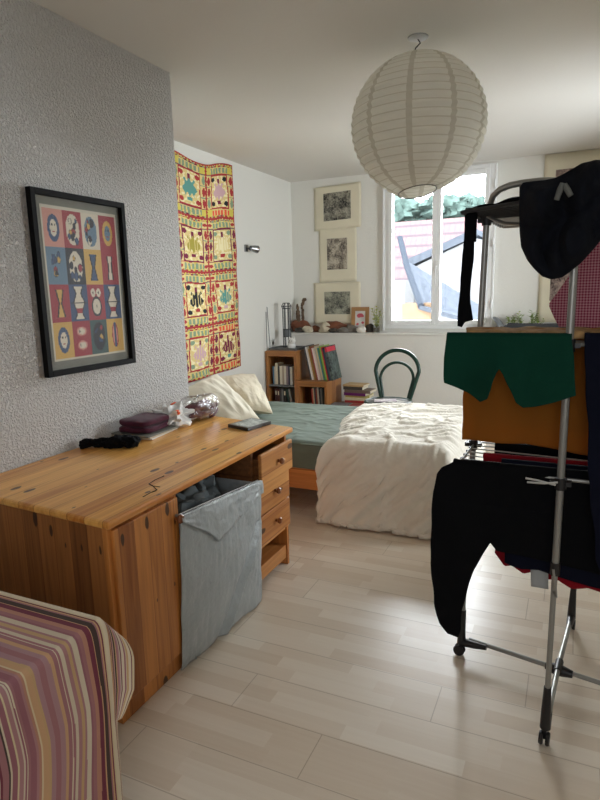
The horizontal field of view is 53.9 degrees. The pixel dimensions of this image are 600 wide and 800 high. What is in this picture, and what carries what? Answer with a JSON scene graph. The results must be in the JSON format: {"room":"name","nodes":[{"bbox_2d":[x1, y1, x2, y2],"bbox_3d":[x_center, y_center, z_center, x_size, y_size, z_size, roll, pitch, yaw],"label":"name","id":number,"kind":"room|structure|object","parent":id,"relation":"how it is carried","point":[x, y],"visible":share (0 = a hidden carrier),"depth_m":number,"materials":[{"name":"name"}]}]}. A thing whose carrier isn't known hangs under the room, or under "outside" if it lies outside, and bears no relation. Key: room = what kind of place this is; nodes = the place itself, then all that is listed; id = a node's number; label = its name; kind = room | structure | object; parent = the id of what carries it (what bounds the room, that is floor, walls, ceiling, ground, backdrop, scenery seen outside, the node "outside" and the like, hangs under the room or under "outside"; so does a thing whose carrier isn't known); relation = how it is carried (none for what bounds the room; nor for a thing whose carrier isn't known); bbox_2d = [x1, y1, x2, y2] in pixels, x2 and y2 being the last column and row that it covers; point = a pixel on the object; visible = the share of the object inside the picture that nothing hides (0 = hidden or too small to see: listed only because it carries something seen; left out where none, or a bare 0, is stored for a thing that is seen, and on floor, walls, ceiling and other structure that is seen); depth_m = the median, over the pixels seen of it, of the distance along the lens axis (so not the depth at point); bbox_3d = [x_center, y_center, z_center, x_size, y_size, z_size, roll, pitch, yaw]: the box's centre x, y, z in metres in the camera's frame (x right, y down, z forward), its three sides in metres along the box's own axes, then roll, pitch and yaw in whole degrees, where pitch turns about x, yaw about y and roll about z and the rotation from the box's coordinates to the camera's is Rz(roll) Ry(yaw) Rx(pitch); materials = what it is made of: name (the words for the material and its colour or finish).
{"room":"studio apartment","nodes":[
{"label":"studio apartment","id":0,"kind":"room"},
{"bbox_2d":[0,0,188,472],"bbox_3d":[-2.154,-0.169,1.828,1.100,2.720,4.530,3,11,24],"label":"wall","id":1,"kind":"structure","parent":0,"point":[81,113],"depth_m":2.82,"materials":[{"name":"white"}]},
{"bbox_2d":[25,186,135,377],"bbox_3d":[-1.034,-0.559,2.862,0.030,0.828,0.593,3,11,24],"label":"framed poster","id":2,"kind":"object","parent":1,"relation":"attached to","point":[79,249],"visible":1,"depth_m":2.83,"materials":[{"name":"paper"}]},
{"bbox_2d":[39,203,125,361],"bbox_3d":[-1.038,-0.561,2.869,0.001,0.701,0.479,3,11,24],"label":"print","id":3,"kind":"object","parent":2,"relation":"attached to","point":[80,246],"depth_m":2.84},
{"bbox_2d":[174,141,293,403],"bbox_3d":[-0.807,-0.913,5.705,0.240,2.720,3.770,3,11,24],"label":"wall","id":4,"kind":"structure","parent":0,"point":[205,194],"depth_m":5.71,"materials":[{"name":"paint"}]},
{"bbox_2d":[244,245,259,252],"bbox_3d":[-0.486,-1.534,5.994,0.165,0.086,0.082,-8,12,-30],"label":"wall lamp","id":5,"kind":"object","parent":4,"relation":"attached to","point":[254,248],"visible":1,"depth_m":5.97,"materials":[{"name":"silver metal"}]},
{"bbox_2d":[31,0,599,181],"bbox_3d":[0.453,-1.815,2.348,5.210,0.200,8.200,3,11,24],"label":"ceiling","id":6,"kind":"structure","parent":0,"point":[271,87],"depth_m":3.27,"materials":[{"name":"white paint"}]},
{"bbox_2d":[351,33,487,198],"bbox_3d":[0.609,-1.453,3.044,0.689,0.770,0.689,7,13,39],"label":"paper lantern","id":7,"kind":"object","parent":6,"relation":"hanging from","point":[419,121],"visible":1,"depth_m":2.81,"materials":[{"name":"white"}]},
{"bbox_2d":[118,442,599,799],"bbox_3d":[0.525,1.057,2.874,5.210,0.200,8.200,3,11,24],"label":"floor","id":8,"kind":"structure","parent":0,"point":[345,681],"depth_m":2.18,"materials":[{"name":"laminate"}]},
{"bbox_2d":[0,416,292,723],"bbox_3d":[-0.633,0.605,2.856,0.883,0.752,1.608,3,11,24],"label":"desk","id":9,"kind":"object","parent":8,"relation":"on","point":[93,531],"visible":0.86,"depth_m":2.21,"materials":[{"name":"brown wood"}]},
{"bbox_2d":[79,434,140,448],"bbox_3d":[-0.923,0.204,2.851,0.299,0.072,0.097,-1,10,0],"label":"garment","id":10,"kind":"object","parent":9,"relation":"on","point":[116,441],"visible":1,"depth_m":2.83,"materials":[{"name":"fabric"}]},
{"bbox_2d":[140,428,177,439],"bbox_3d":[-0.821,0.172,3.139,0.240,0.006,0.260,2,11,18],"label":"notebook","id":11,"kind":"object","parent":9,"relation":"on","point":[177,428],"visible":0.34,"depth_m":3.02,"materials":[{"name":"white paper"}]},
{"bbox_2d":[111,427,178,438],"bbox_3d":[-0.819,0.166,3.132,0.240,0.008,0.260,3,11,21],"label":"notebook","id":12,"kind":"object","parent":11,"relation":"on","point":[178,427],"visible":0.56,"depth_m":3.04,"materials":[{"name":"beige paper"}]},
{"bbox_2d":[111,425,178,437],"bbox_3d":[-0.816,0.159,3.125,0.240,0.007,0.260,3,11,24],"label":"notebook","id":13,"kind":"object","parent":12,"relation":"on","point":[170,427],"visible":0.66,"depth_m":3.05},
{"bbox_2d":[119,419,168,433],"bbox_3d":[-0.822,0.135,3.132,0.201,0.042,0.250,2,11,17],"label":"folded cloth","id":14,"kind":"object","parent":13,"relation":"on","point":[155,427],"visible":0.59,"depth_m":3.03,"materials":[{"name":"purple fabric"}]},
{"bbox_2d":[119,412,168,426],"bbox_3d":[-0.823,0.103,3.126,0.190,0.040,0.237,3,11,24],"label":"folded cloth","id":15,"kind":"object","parent":14,"relation":"on","point":[145,419],"visible":1,"depth_m":3.07,"materials":[{"name":"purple fabric"}]},
{"bbox_2d":[151,401,197,426],"bbox_3d":[-0.699,0.091,3.290,0.214,0.169,0.308,3,11,24],"label":"plastic bag","id":16,"kind":"object","parent":9,"relation":"on","point":[178,414],"visible":0.71,"depth_m":3.23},
{"bbox_2d":[180,393,218,420],"bbox_3d":[-0.594,0.044,3.459,0.176,0.156,0.336,2,11,17],"label":"clear bag","id":17,"kind":"object","parent":9,"relation":"on","point":[204,408],"visible":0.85,"depth_m":3.43,"materials":[{"name":"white plastic"}]},
{"bbox_2d":[228,418,270,430],"bbox_3d":[-0.276,0.133,3.252,0.159,0.019,0.204,7,13,38],"label":"case","id":18,"kind":"object","parent":9,"relation":"on","point":[249,424],"visible":1,"depth_m":3.22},
{"bbox_2d":[175,477,263,670],"bbox_3d":[-0.568,0.684,2.683,0.626,0.645,0.669,3,11,24],"label":"laundry hamper","id":19,"kind":"object","parent":8,"relation":"on","point":[221,538],"visible":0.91,"depth_m":2.50,"materials":[{"name":"grey fabric"}]},
{"bbox_2d":[176,486,215,513],"bbox_3d":[-0.491,0.472,2.505,0.237,0.185,0.383,-2,10,0],"label":"laundry","id":20,"kind":"object","parent":19,"relation":"in","point":[190,497],"visible":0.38,"depth_m":2.48,"materials":[{"name":"grey fabric"}]},
{"bbox_2d":[179,474,220,497],"bbox_3d":[-0.516,0.445,2.735,0.308,0.302,0.350,3,11,24],"label":"laundry","id":21,"kind":"object","parent":19,"relation":"in","point":[208,483],"visible":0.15,"depth_m":2.71,"materials":[{"name":"grey fabric"}]},
{"bbox_2d":[265,349,309,402],"bbox_3d":[-0.112,-0.151,6.654,0.370,0.845,0.442,3,11,24],"label":"bookcase","id":22,"kind":"object","parent":8,"relation":"on","point":[297,358],"visible":0.36,"depth_m":6.49,"materials":[{"name":"brown wood"}]},
{"bbox_2d":[275,362,282,383],"bbox_3d":[-0.228,-0.301,6.568,0.030,0.235,0.151,3,11,24],"label":"book","id":23,"kind":"object","parent":22,"relation":"on","point":[278,363],"visible":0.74,"depth_m":6.50,"materials":[{"name":"beige paper"}]},
{"bbox_2d":[279,364,287,384],"bbox_3d":[-0.178,-0.285,6.548,0.030,0.208,0.151,3,11,24],"label":"book","id":24,"kind":"object","parent":22,"relation":"on","point":[281,382],"visible":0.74,"depth_m":6.49,"materials":[{"name":"beige paper"}]},
{"bbox_2d":[269,345,303,350],"bbox_3d":[-0.133,-0.578,6.565,0.330,0.026,0.290,3,11,24],"label":"tray","id":25,"kind":"object","parent":22,"relation":"on","point":[296,348],"visible":0.77,"depth_m":6.47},
{"bbox_2d":[281,303,291,347],"bbox_3d":[-0.147,-0.837,6.605,0.116,0.498,0.116,3,11,24],"label":"candle holder","id":26,"kind":"object","parent":25,"relation":"on","point":[286,332],"visible":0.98,"depth_m":6.58,"materials":[{"name":"grey metal"}]},
{"bbox_2d":[283,330,290,335],"bbox_3d":[-0.145,-0.755,6.620,0.084,0.075,0.084,3,11,24],"label":"candle cup","id":27,"kind":"object","parent":26,"relation":"on","point":[285,332],"depth_m":6.59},
{"bbox_2d":[288,336,295,347],"bbox_3d":[-0.090,-0.629,6.458,0.100,0.141,0.098,3,11,24],"label":"cat figurine","id":28,"kind":"object","parent":25,"relation":"on","point":[291,344],"visible":0.97,"depth_m":6.43,"materials":[{"name":"white ceramic"}]},
{"bbox_2d":[283,387,289,401],"bbox_3d":[-0.136,-0.044,6.581,0.035,0.190,0.151,3,11,24],"label":"book","id":29,"kind":"object","parent":22,"relation":"on","point":[285,398],"visible":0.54,"depth_m":6.51,"materials":[{"name":"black paper"}]},
{"bbox_2d":[284,364,291,384],"bbox_3d":[-0.132,-0.282,6.527,0.026,0.207,0.151,3,11,24],"label":"book","id":30,"kind":"object","parent":22,"relation":"on","point":[285,383],"visible":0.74,"depth_m":6.46,"materials":[{"name":"beige paper"}]},
{"bbox_2d":[288,387,294,402],"bbox_3d":[-0.074,-0.045,6.552,0.056,0.191,0.150,3,11,24],"label":"book","id":31,"kind":"object","parent":22,"relation":"on","point":[291,391],"visible":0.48,"depth_m":6.51,"materials":[{"name":"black paper"}]},
{"bbox_2d":[290,366,293,384],"bbox_3d":[-0.065,-0.274,6.497,0.030,0.200,0.151,3,11,24],"label":"book","id":32,"kind":"object","parent":22,"relation":"on","point":[291,367],"visible":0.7,"depth_m":6.44,"materials":[{"name":"beige paper"}]},
{"bbox_2d":[289,467,317,490],"bbox_3d":[0.021,0.477,4.705,2.260,0.305,1.350,3,11,24],"label":"bed","id":33,"kind":"object","parent":8,"relation":"on","point":[302,478],"visible":0.02,"depth_m":3.96,"materials":[{"name":"brown wood"}]},
{"bbox_2d":[255,401,358,469],"bbox_3d":[0.007,0.266,4.659,2.171,0.267,1.320,3,11,24],"label":"mattress","id":34,"kind":"object","parent":33,"relation":"on","point":[313,425],"visible":0.22,"depth_m":4.48,"materials":[{"name":"green fabric"}]},
{"bbox_2d":[188,374,258,419],"bbox_3d":[-0.711,-0.006,4.697,0.443,0.272,1.028,-6,11,-25],"label":"pillow","id":35,"kind":"object","parent":34,"relation":"on","point":[231,404],"visible":0.75,"depth_m":4.53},
{"bbox_2d":[220,374,272,413],"bbox_3d":[-0.531,-0.082,5.167,0.416,0.238,1.197,-3,11,-10],"label":"pillow","id":36,"kind":"object","parent":34,"relation":"on","point":[247,386],"visible":0.77,"depth_m":4.92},
{"bbox_2d":[315,402,485,539],"bbox_3d":[0.733,0.410,4.225,1.164,0.554,1.482,3,11,24],"label":"duvet","id":37,"kind":"object","parent":34,"relation":"on","point":[378,473],"visible":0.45,"depth_m":3.69,"materials":[{"name":"white fabric"}]},
{"bbox_2d":[297,377,341,404],"bbox_3d":[0.221,0.024,6.533,0.347,0.527,0.442,3,11,24],"label":"bookcase","id":38,"kind":"object","parent":8,"relation":"on","point":[332,389],"visible":0.41,"depth_m":6.39,"materials":[{"name":"brown wood"}]},
{"bbox_2d":[303,344,313,379],"bbox_3d":[0.135,-0.421,6.474,0.094,0.367,0.255,3,11,24],"label":"album","id":39,"kind":"object","parent":38,"relation":"on","point":[311,344],"visible":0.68,"depth_m":6.36,"materials":[{"name":"beige paper"}]},
{"bbox_2d":[305,346,312,379],"bbox_3d":[0.150,-0.415,6.468,0.089,0.357,0.255,3,11,24],"label":"album","id":40,"kind":"object","parent":38,"relation":"on","point":[308,346],"visible":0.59,"depth_m":6.36,"materials":[{"name":"beige paper"}]},
{"bbox_2d":[308,349,315,379],"bbox_3d":[0.179,-0.404,6.456,0.088,0.338,0.255,3,11,24],"label":"album","id":41,"kind":"object","parent":38,"relation":"on","point":[308,349],"visible":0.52,"depth_m":6.34,"materials":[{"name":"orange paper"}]},
{"bbox_2d":[310,346,317,379],"bbox_3d":[0.204,-0.412,6.443,0.089,0.357,0.255,3,11,24],"label":"album","id":42,"kind":"object","parent":38,"relation":"on","point":[313,346],"visible":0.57,"depth_m":6.33,"materials":[{"name":"beige paper"}]},
{"bbox_2d":[309,344,318,379],"bbox_3d":[0.191,-0.417,6.448,0.091,0.367,0.255,3,11,24],"label":"album","id":43,"kind":"object","parent":38,"relation":"on","point":[316,344],"visible":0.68,"depth_m":6.34,"materials":[{"name":"beige paper"}]},
{"bbox_2d":[311,348,319,379],"bbox_3d":[0.220,-0.407,6.437,0.090,0.348,0.255,3,11,24],"label":"album","id":44,"kind":"object","parent":38,"relation":"on","point":[311,348],"visible":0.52,"depth_m":6.32,"materials":[{"name":"beige paper"}]},
{"bbox_2d":[315,347,322,379],"bbox_3d":[0.260,-0.409,6.418,0.092,0.358,0.255,3,11,24],"label":"album","id":45,"kind":"object","parent":38,"relation":"on","point":[315,347],"visible":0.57,"depth_m":6.30,"materials":[{"name":"beige paper"}]},
{"bbox_2d":[314,344,323,379],"bbox_3d":[0.244,-0.414,6.424,0.091,0.367,0.255,3,11,24],"label":"album","id":46,"kind":"object","parent":38,"relation":"on","point":[322,344],"visible":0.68,"depth_m":6.31,"materials":[{"name":"beige paper"}]},
{"bbox_2d":[319,344,328,380],"bbox_3d":[0.300,-0.411,6.399,0.094,0.367,0.255,3,11,24],"label":"album","id":47,"kind":"object","parent":38,"relation":"on","point":[327,344],"visible":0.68,"depth_m":6.29,"materials":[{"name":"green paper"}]},
{"bbox_2d":[321,345,328,380],"bbox_3d":[0.315,-0.405,6.393,0.089,0.357,0.255,3,11,24],"label":"album","id":48,"kind":"object","parent":38,"relation":"on","point":[328,345],"visible":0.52,"depth_m":6.28,"materials":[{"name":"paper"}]},
{"bbox_2d":[323,349,331,380],"bbox_3d":[0.344,-0.395,6.381,0.088,0.338,0.255,3,11,24],"label":"album","id":49,"kind":"object","parent":38,"relation":"on","point":[323,349],"visible":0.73,"depth_m":6.27,"materials":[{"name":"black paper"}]},
{"bbox_2d":[324,344,341,380],"bbox_3d":[0.359,-0.409,6.374,0.097,0.368,0.261,3,11,24],"label":"magazine","id":50,"kind":"object","parent":38,"relation":"on","point":[331,354],"visible":1,"depth_m":6.34,"materials":[{"name":"beige paper"}]},
{"bbox_2d":[364,348,420,403],"bbox_3d":[0.831,0.009,5.430,0.471,0.931,0.501,3,11,24],"label":"bentwood chair","id":51,"kind":"object","parent":8,"relation":"on","point":[414,381],"visible":0.6,"depth_m":5.52,"materials":[{"name":"green paint"}]},
{"bbox_3d":[0.845,0.012,5.367,0.239,0.003,0.207,3,11,24],"label":"leaflet","id":52,"kind":"object","parent":51,"relation":"on","visible":0},
{"bbox_2d":[374,399,396,401],"bbox_3d":[0.781,0.005,5.396,0.200,0.003,0.140,0,10,8],"label":"leaflet","id":53,"kind":"object","parent":52,"relation":"on","point":[375,400],"visible":1,"depth_m":5.39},
{"bbox_2d":[453,177,599,746],"bbox_3d":[0.993,0.153,2.110,0.824,1.830,0.968,3,11,24],"label":"drying rack","id":54,"kind":"object","parent":8,"relation":"on","point":[503,215],"visible":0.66,"depth_m":1.91,"materials":[{"name":"grey metal"}]},
{"bbox_2d":[457,208,477,326],"bbox_3d":[0.563,-0.442,1.978,0.055,0.391,0.057,3,11,24],"label":"sock","id":55,"kind":"object","parent":54,"relation":"hanging from","point":[470,225],"visible":0.92,"depth_m":1.96,"materials":[{"name":"fabric"}]},
{"bbox_2d":[469,196,518,208],"bbox_3d":[0.793,-0.619,1.815,0.526,0.037,0.356,3,11,24],"label":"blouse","id":56,"kind":"object","parent":54,"relation":"on","point":[511,199],"visible":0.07,"depth_m":1.84,"materials":[{"name":"fabric"}]},
{"bbox_2d":[443,332,575,407],"bbox_3d":[0.621,-0.091,1.762,0.376,0.217,0.105,3,11,24],"label":"shorts","id":57,"kind":"object","parent":54,"relation":"hanging from","point":[538,369],"visible":1,"depth_m":1.73,"materials":[{"name":"fabric"}]},
{"bbox_2d":[430,458,599,636],"bbox_3d":[0.811,0.517,1.874,0.779,0.619,0.082,3,11,24],"label":"trousers","id":58,"kind":"object","parent":54,"relation":"hanging from","point":[476,504],"visible":0.91,"depth_m":1.90,"materials":[{"name":"fabric"}]},
{"bbox_2d":[462,328,599,455],"bbox_3d":[0.871,-0.015,1.866,0.685,0.422,0.132,3,11,24],"label":"towel","id":59,"kind":"object","parent":54,"relation":"hanging from","point":[498,418],"visible":0.32,"depth_m":1.90,"materials":[{"name":"brown fabric"}]},
{"bbox_2d":[466,326,599,338],"bbox_3d":[0.864,-0.197,1.788,0.731,0.042,0.182,3,11,24],"label":"towel","id":60,"kind":"object","parent":54,"relation":"on","point":[579,332],"visible":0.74,"depth_m":1.82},
{"bbox_2d":[494,443,587,459],"bbox_3d":[0.996,0.326,2.058,0.619,0.314,0.086,3,11,24],"label":"shirt","id":61,"kind":"object","parent":54,"relation":"hanging from","point":[519,448],"visible":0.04,"depth_m":2.10,"materials":[{"name":"fabric"}]},
{"bbox_2d":[483,452,599,591],"bbox_3d":[0.920,0.434,1.923,0.641,0.474,0.117,3,11,24],"label":"red top","id":62,"kind":"object","parent":54,"relation":"hanging from","point":[539,579],"visible":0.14,"depth_m":1.96,"materials":[{"name":"fabric"}]},
{"bbox_2d":[504,323,588,327],"bbox_3d":[1.069,-0.262,2.111,0.651,0.016,0.491,3,11,24],"label":"leggings","id":63,"kind":"object","parent":54,"relation":"on","point":[509,325],"visible":0.28,"depth_m":2.29,"materials":[{"name":"fabric"}]},
{"bbox_2d":[501,458,599,588],"bbox_3d":[0.930,0.418,1.867,0.572,0.425,0.087,3,11,24],"label":"shirt","id":64,"kind":"object","parent":54,"relation":"hanging from","point":[586,578],"visible":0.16,"depth_m":1.90,"materials":[{"name":"fabric"}]},
{"bbox_2d":[519,160,599,278],"bbox_3d":[0.753,-0.483,1.585,0.319,0.307,0.140,3,11,24],"label":"hanging clothing","id":65,"kind":"object","parent":54,"relation":"hanging from","point":[559,217],"visible":1,"depth_m":1.59,"materials":[{"name":"fabric"}]},
{"bbox_2d":[549,242,599,327],"bbox_3d":[1.125,-0.425,2.029,0.485,0.483,0.092,3,11,24],"label":"shirt","id":66,"kind":"object","parent":54,"relation":"hanging from","point":[587,314],"visible":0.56,"depth_m":2.06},
{"bbox_2d":[584,332,599,569],"bbox_3d":[0.974,0.181,1.663,0.350,0.738,0.098,3,11,24],"label":"trousers","id":67,"kind":"object","parent":54,"relation":"hanging from","point":[591,340],"visible":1,"depth_m":1.66,"materials":[{"name":"fabric"}]},
{"bbox_3d":[0.547,0.182,6.412,0.357,0.245,0.442,3,11,24],"label":"cube","id":68,"kind":"object","parent":8,"relation":"on","visible":0},
{"bbox_3d":[0.635,0.028,6.471,0.273,0.030,0.208,3,11,24],"label":"book","id":69,"kind":"object","parent":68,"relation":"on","visible":0},
{"bbox_2d":[345,400,363,402],"bbox_3d":[0.640,0.002,6.455,0.254,0.026,0.195,3,11,24],"label":"book","id":70,"kind":"object","parent":69,"relation":"on","point":[348,401],"visible":0.32,"depth_m":6.38,"materials":[{"name":"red paper"}]},
{"bbox_2d":[344,397,370,400],"bbox_3d":[0.634,-0.026,6.449,0.250,0.030,0.190,3,11,21],"label":"book","id":71,"kind":"object","parent":70,"relation":"on","point":[345,398],"visible":0.57,"depth_m":6.37,"materials":[{"name":"beige paper"}]},
{"bbox_2d":[345,393,373,397],"bbox_3d":[0.653,-0.054,6.451,0.270,0.022,0.190,3,11,22],"label":"book","id":72,"kind":"object","parent":71,"relation":"on","point":[372,394],"visible":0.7,"depth_m":6.37,"materials":[{"name":"beige paper"}]},
{"bbox_2d":[344,392,371,395],"bbox_3d":[0.632,-0.077,6.429,0.250,0.032,0.190,4,12,28],"label":"book","id":73,"kind":"object","parent":72,"relation":"on","point":[345,393],"visible":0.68,"depth_m":6.35,"materials":[{"name":"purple paper"}]},
{"bbox_2d":[344,388,376,393],"bbox_3d":[0.657,-0.105,6.402,0.300,0.030,0.190,4,12,28],"label":"book","id":74,"kind":"object","parent":73,"relation":"on","point":[368,390],"visible":0.77,"depth_m":6.33,"materials":[{"name":"beige paper"}]},
{"bbox_2d":[343,386,367,389],"bbox_3d":[0.609,-0.142,6.428,0.225,0.035,0.196,3,11,24],"label":"book","id":75,"kind":"object","parent":74,"relation":"on","point":[344,387],"visible":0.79,"depth_m":6.35,"materials":[{"name":"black paper"}]},
{"bbox_2d":[343,382,369,386],"bbox_3d":[0.612,-0.167,6.413,0.240,0.018,0.190,4,12,28],"label":"book","id":76,"kind":"object","parent":75,"relation":"on","point":[349,384],"visible":1,"depth_m":6.37,"materials":[{"name":"beige paper"}]},
{"bbox_3d":[0.438,0.071,6.286,0.207,0.022,0.150,3,11,24],"label":"book","id":77,"kind":"object","parent":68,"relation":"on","visible":0},
{"bbox_2d":[331,402,351,405],"bbox_3d":[0.444,0.048,6.289,0.200,0.020,0.140,3,11,22],"label":"book","id":78,"kind":"object","parent":77,"relation":"on","point":[334,403],"visible":0.57,"depth_m":6.28,"materials":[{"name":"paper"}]},
{"bbox_3d":[-1.195,0.950,1.062,1.051,0.747,1.271,3,11,24],"label":"dining table","id":79,"kind":"object","parent":8,"relation":"on","visible":0},
{"bbox_2d":[0,591,133,799],"bbox_3d":[-0.999,0.862,1.080,0.813,0.602,1.189,3,11,24],"label":"tablecloth","id":80,"kind":"object","parent":79,"relation":"on","point":[67,676],"visible":1,"depth_m":1.27,"materials":[{"name":"fabric"}]},
{"bbox_2d":[373,324,379,332],"bbox_3d":[0.855,-0.798,6.594,0.084,0.089,0.084,3,11,24],"label":"jar","id":81,"kind":"object","parent":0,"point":[376,327],"depth_m":6.56,"materials":[{"name":"clear glass"}]},
{"bbox_2d":[291,148,599,405],"bbox_3d":[2.132,-1.066,6.137,4.810,2.720,0.500,3,11,24],"label":"wall","id":82,"kind":"structure","parent":0,"point":[516,282],"depth_m":6.51,"materials":[{"name":"white"}]},
{"bbox_2d":[313,181,360,231],"bbox_3d":[0.419,-2.173,6.648,0.566,0.498,0.013,3,11,24],"label":"art print","id":83,"kind":"object","parent":82,"relation":"attached to","point":[335,206],"visible":1,"depth_m":6.65,"materials":[{"name":"beige paper"}]},
{"bbox_2d":[314,282,360,323],"bbox_3d":[0.429,-1.123,6.848,0.577,0.479,0.013,3,11,24],"label":"art print","id":84,"kind":"object","parent":82,"relation":"attached to","point":[333,301],"visible":0.98,"depth_m":6.85,"materials":[{"name":"beige paper"}]},
{"bbox_2d":[318,227,356,282],"bbox_3d":[0.429,-1.654,6.744,0.457,0.601,0.013,3,11,24],"label":"art print","id":85,"kind":"object","parent":82,"relation":"attached to","point":[337,247],"visible":1,"depth_m":6.74,"materials":[{"name":"beige paper"}]},
{"bbox_2d":[291,332,446,335],"bbox_3d":[2.075,-0.674,6.061,4.810,0.020,0.220,3,11,24],"label":"trim","id":86,"kind":"structure","parent":82,"relation":"attached to","point":[295,333],"depth_m":6.53,"materials":[{"name":"paint"}]},
{"bbox_2d":[296,304,299,321],"bbox_3d":[-0.020,-0.975,7.003,0.064,0.330,0.068,3,11,24],"label":"driftwood","id":87,"kind":"object","parent":86,"relation":"on","point":[297,306],"visible":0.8,"depth_m":6.98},
{"bbox_2d":[291,320,311,331],"bbox_3d":[0.008,-0.884,7.027,0.275,0.144,0.183,3,11,24],"label":"bark piece","id":88,"kind":"object","parent":86,"relation":"on","point":[295,324],"visible":0.62,"depth_m":6.97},
{"bbox_2d":[301,298,306,319],"bbox_3d":[0.040,-1.013,7.011,0.063,0.394,0.098,-6,11,-23],"label":"driftwood","id":89,"kind":"object","parent":86,"relation":"on","point":[303,299],"visible":0.71,"depth_m":6.98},
{"bbox_2d":[302,326,312,332],"bbox_3d":[0.090,-0.828,6.897,0.141,0.077,0.084,3,11,24],"label":"stone","id":90,"kind":"object","parent":86,"relation":"on","point":[308,329],"visible":1,"depth_m":6.87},
{"bbox_2d":[319,322,329,332],"bbox_3d":[0.300,-0.841,6.812,0.122,0.122,0.152,-10,13,-38],"label":"stone","id":91,"kind":"object","parent":86,"relation":"on","point":[323,328],"visible":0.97,"depth_m":6.78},
{"bbox_2d":[328,328,338,332],"bbox_3d":[0.397,-0.797,6.752,0.158,0.052,0.092,3,11,24],"label":"stone","id":92,"kind":"object","parent":86,"relation":"on","point":[331,330],"visible":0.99,"depth_m":6.72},
{"bbox_2d":[326,321,347,328],"bbox_3d":[0.397,-0.853,6.849,0.342,0.127,0.223,3,11,24],"label":"bark piece","id":93,"kind":"object","parent":86,"relation":"on","point":[333,324],"visible":0.58,"depth_m":6.75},
{"bbox_2d":[337,327,347,332],"bbox_3d":[0.494,-0.798,6.712,0.146,0.063,0.089,3,11,24],"label":"stone","id":94,"kind":"object","parent":86,"relation":"on","point":[342,329],"visible":1,"depth_m":6.68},
{"bbox_2d":[347,325,357,332],"bbox_3d":[0.580,-0.813,6.717,0.171,0.088,0.109,-1,10,0],"label":"stone","id":95,"kind":"object","parent":86,"relation":"on","point":[351,328],"visible":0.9,"depth_m":6.67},
{"bbox_2d":[351,307,368,331],"bbox_3d":[0.687,-0.919,6.739,0.211,0.283,0.040,3,11,24],"label":"frame","id":96,"kind":"object","parent":86,"relation":"on","point":[359,315],"visible":0.9,"depth_m":6.74,"materials":[{"name":"brown wood"}]},
{"bbox_2d":[356,327,365,332],"bbox_3d":[0.689,-0.788,6.615,0.118,0.069,0.076,3,11,24],"label":"stone","id":97,"kind":"object","parent":86,"relation":"on","point":[359,329],"visible":1,"depth_m":6.58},
{"bbox_2d":[366,323,372,331],"bbox_3d":[0.786,-0.812,6.648,0.098,0.101,0.067,3,11,24],"label":"stone","id":98,"kind":"object","parent":86,"relation":"on","point":[369,327],"visible":0.96,"depth_m":6.63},
{"bbox_2d":[370,306,383,332],"bbox_3d":[0.850,-0.899,6.567,0.121,0.297,0.149,-8,12,-33],"label":"potted plant","id":99,"kind":"object","parent":86,"relation":"on","point":[376,327],"visible":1,"depth_m":6.56,"materials":[{"name":"green plant"}]},
{"bbox_2d":[493,317,503,325],"bbox_3d":[2.042,-0.772,6.046,0.136,0.167,0.208,3,11,24],"label":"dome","id":100,"kind":"object","parent":86,"relation":"on","point":[497,320],"visible":0.65,"depth_m":5.98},
{"bbox_2d":[506,310,543,322],"bbox_3d":[2.264,-0.790,5.939,0.382,0.239,0.120,3,11,24],"label":"plant","id":101,"kind":"object","parent":86,"relation":"on","point":[516,316],"visible":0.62,"depth_m":5.95,"materials":[{"name":"green plant"}]},
{"bbox_2d":[382,162,497,329],"bbox_3d":[1.454,-1.579,6.280,1.185,1.670,0.150,3,11,24],"label":"window","id":102,"kind":"structure","parent":82,"relation":"in","point":[490,169],"depth_m":6.33,"materials":[{"name":"white wood"}]},
{"bbox_2d":[537,273,568,321],"bbox_3d":[2.523,-1.020,5.892,0.268,0.467,0.013,3,11,24],"label":"art print","id":103,"kind":"object","parent":82,"relation":"attached to","point":[548,288],"depth_m":5.92,"materials":[{"name":"beige paper"}]},
{"bbox_2d":[544,149,599,176],"bbox_3d":[2.587,-2.252,5.622,0.476,0.211,0.013,3,11,24],"label":"art print","id":104,"kind":"object","parent":82,"relation":"attached to","point":[557,164],"depth_m":5.64,"materials":[{"name":"beige paper"}]},
{"label":"outside","id":105,"kind":"structure","parent":0,"visible":0},
{"bbox_3d":[14.093,-1.253,30.831,60.000,0.400,52.800,3,11,24],"label":"ground","id":106,"kind":"structure","parent":105,"visible":0},
{"bbox_2d":[394,195,423,221],"bbox_3d":[3.468,-3.512,21.727,2.606,7.846,1.938,3,11,24],"label":"tree","id":107,"kind":"object","parent":106,"relation":"on","point":[405,210],"visible":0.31,"depth_m":20.30,"materials":[{"name":"green plant"}]},
{"bbox_2d":[410,194,451,220],"bbox_3d":[4.846,-3.334,21.214,2.092,7.612,1.879,-7,12,-27],"label":"tree","id":108,"kind":"object","parent":106,"relation":"on","point":[426,205],"visible":0.23,"depth_m":20.09,"materials":[{"name":"green plant"}]},
{"bbox_2d":[393,235,477,319],"bbox_3d":[1.894,-0.635,12.603,2.348,5.553,6.199,-8,12,-32],"label":"outbuilding","id":109,"kind":"structure","parent":106,"relation":"on","point":[417,286],"depth_m":10.96,"materials":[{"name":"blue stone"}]},
{"bbox_2d":[394,217,482,279],"bbox_3d":[2.953,-2.322,18.898,8.500,6.550,5.000,3,11,24],"label":"house","id":110,"kind":"structure","parent":106,"relation":"on","point":[417,235],"depth_m":17.71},
{"bbox_2d":[402,229,482,319],"bbox_3d":[3.993,-1.534,13.973,2.764,4.725,1.800,3,11,24],"label":"house","id":111,"kind":"structure","parent":106,"relation":"on","point":[452,249],"depth_m":13.06,"materials":[{"name":"grey stone"}]},
{"bbox_2d":[442,192,484,218],"bbox_3d":[5.806,-3.335,20.735,2.015,7.740,2.067,3,11,24],"label":"tree","id":112,"kind":"object","parent":106,"relation":"on","point":[454,204],"visible":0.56,"depth_m":19.53,"materials":[{"name":"green plant"}]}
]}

